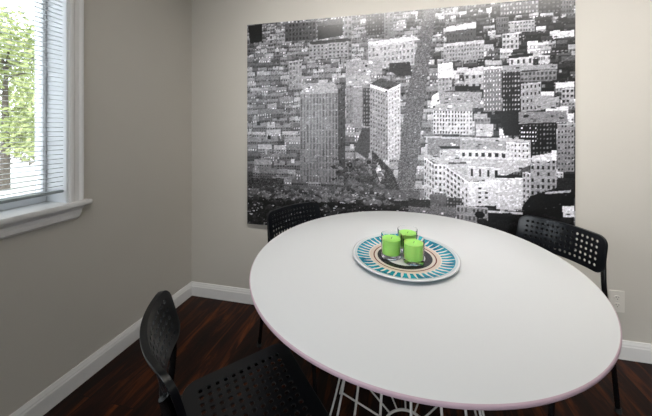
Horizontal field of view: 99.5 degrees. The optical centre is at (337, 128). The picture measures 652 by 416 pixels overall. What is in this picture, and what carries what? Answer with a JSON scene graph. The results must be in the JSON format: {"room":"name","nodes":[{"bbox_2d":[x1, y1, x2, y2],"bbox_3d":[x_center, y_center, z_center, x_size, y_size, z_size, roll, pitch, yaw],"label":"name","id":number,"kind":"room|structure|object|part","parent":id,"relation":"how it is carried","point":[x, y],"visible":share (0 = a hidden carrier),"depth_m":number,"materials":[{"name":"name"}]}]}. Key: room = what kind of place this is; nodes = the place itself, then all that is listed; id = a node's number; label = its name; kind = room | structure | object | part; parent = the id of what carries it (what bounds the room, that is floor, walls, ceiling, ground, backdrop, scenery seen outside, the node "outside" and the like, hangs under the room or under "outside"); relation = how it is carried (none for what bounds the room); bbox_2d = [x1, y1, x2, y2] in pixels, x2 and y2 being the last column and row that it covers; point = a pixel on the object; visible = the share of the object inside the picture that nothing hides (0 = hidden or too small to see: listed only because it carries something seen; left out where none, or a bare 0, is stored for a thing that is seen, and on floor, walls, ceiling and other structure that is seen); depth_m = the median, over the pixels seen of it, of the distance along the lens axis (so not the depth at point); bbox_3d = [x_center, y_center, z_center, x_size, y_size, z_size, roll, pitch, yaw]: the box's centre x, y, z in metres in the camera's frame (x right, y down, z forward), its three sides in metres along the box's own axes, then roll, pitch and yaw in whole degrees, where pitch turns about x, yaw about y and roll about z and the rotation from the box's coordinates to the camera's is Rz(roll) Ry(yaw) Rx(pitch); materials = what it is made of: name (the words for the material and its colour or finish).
{"room":"dining room","nodes":[
{"label":"dining room","id":0,"kind":"room"},
{"bbox_2d":[0,0,191,415],"bbox_3d":[-1.867,-0.075,-1.000,0.200,2.620,6.320,0,0,12],"label":"wall","id":1,"kind":"structure","parent":0,"point":[69,288],"depth_m":1.49,"materials":[{"name":"beige paint"}]},
{"bbox_2d":[0,0,92,239],"bbox_3d":[-1.441,-0.272,0.857,0.242,1.399,1.086,0,0,12],"label":"window","id":2,"kind":"structure","parent":1,"relation":"in","point":[27,215],"depth_m":1.28,"materials":[{"name":"white paint"}]},
{"bbox_3d":[-1.494,-0.288,0.868,0.004,1.172,0.890,0,0,12],"label":"pane","id":3,"kind":"part","parent":2,"relation":"part of","materials":[{"name":"clear glass"}]},
{"bbox_3d":[-1.494,-0.281,0.868,0.032,1.249,0.910,0,0,12],"label":"sash","id":4,"kind":"part","parent":2,"relation":"part of","materials":[{"name":"white paint"}]},
{"bbox_2d":[0,0,63,203],"bbox_3d":[-1.381,-0.305,0.844,0.026,1.199,0.906,0,0,12],"label":"blind","id":5,"kind":"object","parent":2,"relation":"attached to","point":[35,195],"visible":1,"depth_m":1.18,"materials":[{"name":"white plastic"}]},
{"bbox_3d":[-1.381,0.288,0.844,0.026,0.012,0.906,0,0,12],"label":"rail","id":6,"kind":"part","parent":5,"relation":"part of","materials":[{"name":"grey plastic"}]},
{"bbox_3d":[-1.304,-0.296,1.198,0.026,1.158,0.001,0,0,12],"label":"ladder cord","id":7,"kind":"part","parent":5,"relation":"part of","materials":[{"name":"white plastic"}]},
{"bbox_3d":[-1.416,0.355,0.851,0.192,0.022,1.086,0,0,12],"label":"sill","id":8,"kind":"part","parent":2,"relation":"part of","materials":[{"name":"white paint"}]},
{"bbox_3d":[-1.355,-0.312,0.838,0.018,1.317,1.042,0,0,12],"label":"casing","id":9,"kind":"part","parent":2,"relation":"part of","materials":[{"name":"white paint"}]},
{"bbox_2d":[9,282,191,415],"bbox_3d":[-1.749,1.187,-0.965,0.016,0.096,6.200,0,0,12],"label":"baseboard","id":10,"kind":"structure","parent":1,"relation":"attached to","point":[60,389],"depth_m":1.35,"materials":[{"name":"white paint"}]},
{"bbox_2d":[43,296,651,415],"bbox_3d":[2.121,1.265,-1.767,8.320,0.060,6.520,0,0,12],"label":"floor","id":11,"kind":"structure","parent":0,"point":[215,334],"depth_m":1.34,"materials":[{"name":"brown wood"}]},
{"bbox_2d":[140,290,328,415],"bbox_3d":[-0.263,0.852,0.770,0.516,0.767,0.414,0,0,-33],"label":"dining chair","id":12,"kind":"object","parent":11,"relation":"on","point":[160,323],"visible":1,"depth_m":0.81,"materials":[{"name":"black plastic"}]},
{"bbox_3d":[-0.422,0.546,0.666,0.093,0.156,0.376,0,0,-33],"label":"backrest","id":13,"kind":"part","parent":12,"relation":"part of","materials":[{"name":"black plastic"}]},
{"bbox_3d":[-0.336,0.868,0.508,0.103,0.721,0.038,0,0,-41],"label":"leg","id":14,"kind":"part","parent":12,"relation":"part of","materials":[{"name":"black metal"}]},
{"bbox_3d":[-0.532,0.868,0.809,0.103,0.721,0.038,0,0,-26],"label":"leg","id":15,"kind":"part","parent":12,"relation":"part of","materials":[{"name":"black metal"}]},
{"bbox_3d":[-0.365,0.819,0.907,0.341,0.021,0.028,0,0,-31],"label":"seat rail","id":16,"kind":"part","parent":12,"relation":"part of","materials":[{"name":"black plastic"}]},
{"bbox_3d":[-0.238,0.807,0.787,0.345,0.021,0.396,0,0,-33],"label":"seat","id":17,"kind":"part","parent":12,"relation":"part of","materials":[{"name":"black plastic"}]},
{"bbox_3d":[-0.195,1.018,1.026,0.118,0.420,0.025,0,0,-45],"label":"leg","id":18,"kind":"part","parent":12,"relation":"part of","materials":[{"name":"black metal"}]},
{"bbox_2d":[257,202,320,394],"bbox_3d":[-0.136,0.852,1.532,0.414,0.767,0.516,0,0,-45],"label":"dining chair","id":19,"kind":"object","parent":11,"relation":"on","point":[270,216],"visible":0.3,"depth_m":1.64,"materials":[{"name":"black plastic"}]},
{"bbox_3d":[-0.407,0.868,1.551,0.103,0.721,0.038,0,0,38],"label":"leg","id":20,"kind":"part","parent":19,"relation":"part of","materials":[{"name":"black metal"}]},
{"bbox_3d":[-0.269,0.546,1.667,0.376,0.156,0.093,0,0,-45],"label":"backrest","id":21,"kind":"part","parent":19,"relation":"part of","materials":[{"name":"black plastic"}]},
{"bbox_3d":[-0.123,1.018,1.268,0.025,0.420,0.118,0,0,-33],"label":"leg","id":22,"kind":"part","parent":19,"relation":"part of","materials":[{"name":"black metal"}]},
{"bbox_2d":[249,211,621,415],"bbox_3d":[0.275,0.867,1.104,1.200,0.723,1.200,0,0,11],"label":"dining table","id":23,"kind":"object","parent":11,"relation":"on","point":[517,325],"visible":0.84,"depth_m":0.75,"materials":[{"name":"white laminate"}]},
{"bbox_3d":[0.012,0.879,1.155,0.111,0.697,0.008,0,0,11],"label":"rod","id":24,"kind":"part","parent":23,"relation":"part of","materials":[{"name":"white metal"}]},
{"bbox_3d":[0.013,0.879,1.050,0.103,0.697,0.048,0,0,11],"label":"rod","id":25,"kind":"part","parent":23,"relation":"part of","materials":[{"name":"white metal"}]},
{"bbox_3d":[0.053,0.879,0.954,0.111,0.697,0.008,0,0,-34],"label":"rod","id":26,"kind":"part","parent":23,"relation":"part of","materials":[{"name":"white metal"}]},
{"bbox_3d":[0.127,0.879,0.880,0.008,0.697,0.110,0,0,34],"label":"rod","id":27,"kind":"part","parent":23,"relation":"part of","materials":[{"name":"white metal"}]},
{"bbox_2d":[353,234,460,281],"bbox_3d":[0.261,0.494,1.082,0.405,0.022,0.405,0,0,12],"label":"charger plate","id":28,"kind":"object","parent":23,"relation":"on","point":[441,261],"visible":0.7,"depth_m":1.02,"materials":[{"name":"ceramic"}]},
{"bbox_2d":[381,230,401,260],"bbox_3d":[0.208,0.453,1.075,0.080,0.088,0.080,0,0,12],"label":"glass candle","id":29,"kind":"object","parent":28,"relation":"on","point":[391,241],"visible":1,"depth_m":1.04,"materials":[{"name":"green wax"}]},
{"bbox_2d":[397,225,417,252],"bbox_3d":[0.285,0.453,1.132,0.080,0.088,0.080,0,0,12],"label":"glass candle","id":30,"kind":"object","parent":28,"relation":"on","point":[405,229],"visible":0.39,"depth_m":1.15,"materials":[{"name":"green wax"}]},
{"bbox_2d":[403,234,424,265],"bbox_3d":[0.283,0.453,1.034,0.080,0.088,0.080,0,0,12],"label":"glass candle","id":31,"kind":"object","parent":28,"relation":"on","point":[413,245],"visible":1,"depth_m":1.00,"materials":[{"name":"green wax"}]},
{"bbox_3d":[0.224,0.879,0.840,0.008,0.697,0.111,0,0,11],"label":"rod","id":32,"kind":"part","parent":23,"relation":"part of","materials":[{"name":"white metal"}]},
{"bbox_2d":[516,215,621,415],"bbox_3d":[0.917,0.852,1.280,0.516,0.767,0.414,0,0,-24],"label":"dining chair","id":33,"kind":"object","parent":11,"relation":"on","point":[602,250],"visible":0.34,"depth_m":1.30,"materials":[{"name":"black plastic"}]},
{"bbox_3d":[0.810,1.018,1.038,0.118,0.420,0.025,0,0,-36],"label":"leg","id":34,"kind":"part","parent":33,"relation":"part of","materials":[{"name":"black metal"}]},
{"bbox_3d":[1.090,0.546,1.358,0.093,0.156,0.376,0,0,-24],"label":"backrest","id":35,"kind":"part","parent":33,"relation":"part of","materials":[{"name":"black plastic"}]},
{"bbox_3d":[1.177,0.868,1.200,0.103,0.721,0.038,0,0,-17],"label":"leg","id":36,"kind":"part","parent":33,"relation":"part of","materials":[{"name":"black metal"}]},
{"bbox_2d":[192,0,651,343],"bbox_3d":[2.794,-0.075,1.320,8.320,2.620,0.200,0,0,12],"label":"wall","id":37,"kind":"structure","parent":0,"point":[613,38],"depth_m":1.54,"materials":[{"name":"beige paint"}]},
{"bbox_2d":[247,0,574,249],"bbox_3d":[0.336,-0.033,1.739,1.985,1.395,0.027,0,0,12],"label":"print","id":38,"kind":"object","parent":37,"relation":"attached to","point":[467,113],"visible":0.88,"depth_m":1.69,"materials":[{"name":"grey fabric"}]},
{"bbox_2d":[191,281,651,363],"bbox_3d":[2.810,1.187,1.206,8.000,0.096,0.016,0,0,12],"label":"baseboard","id":39,"kind":"structure","parent":37,"relation":"attached to","point":[630,350],"depth_m":1.96,"materials":[{"name":"white paint"}]},
{"bbox_2d":[609,290,624,312],"bbox_3d":[1.509,0.932,1.493,0.072,0.116,0.010,0,0,12],"label":"wall outlet","id":40,"kind":"object","parent":37,"relation":"attached to","point":[616,297],"visible":0.98,"depth_m":1.49,"materials":[{"name":"white plastic"}]}
]}

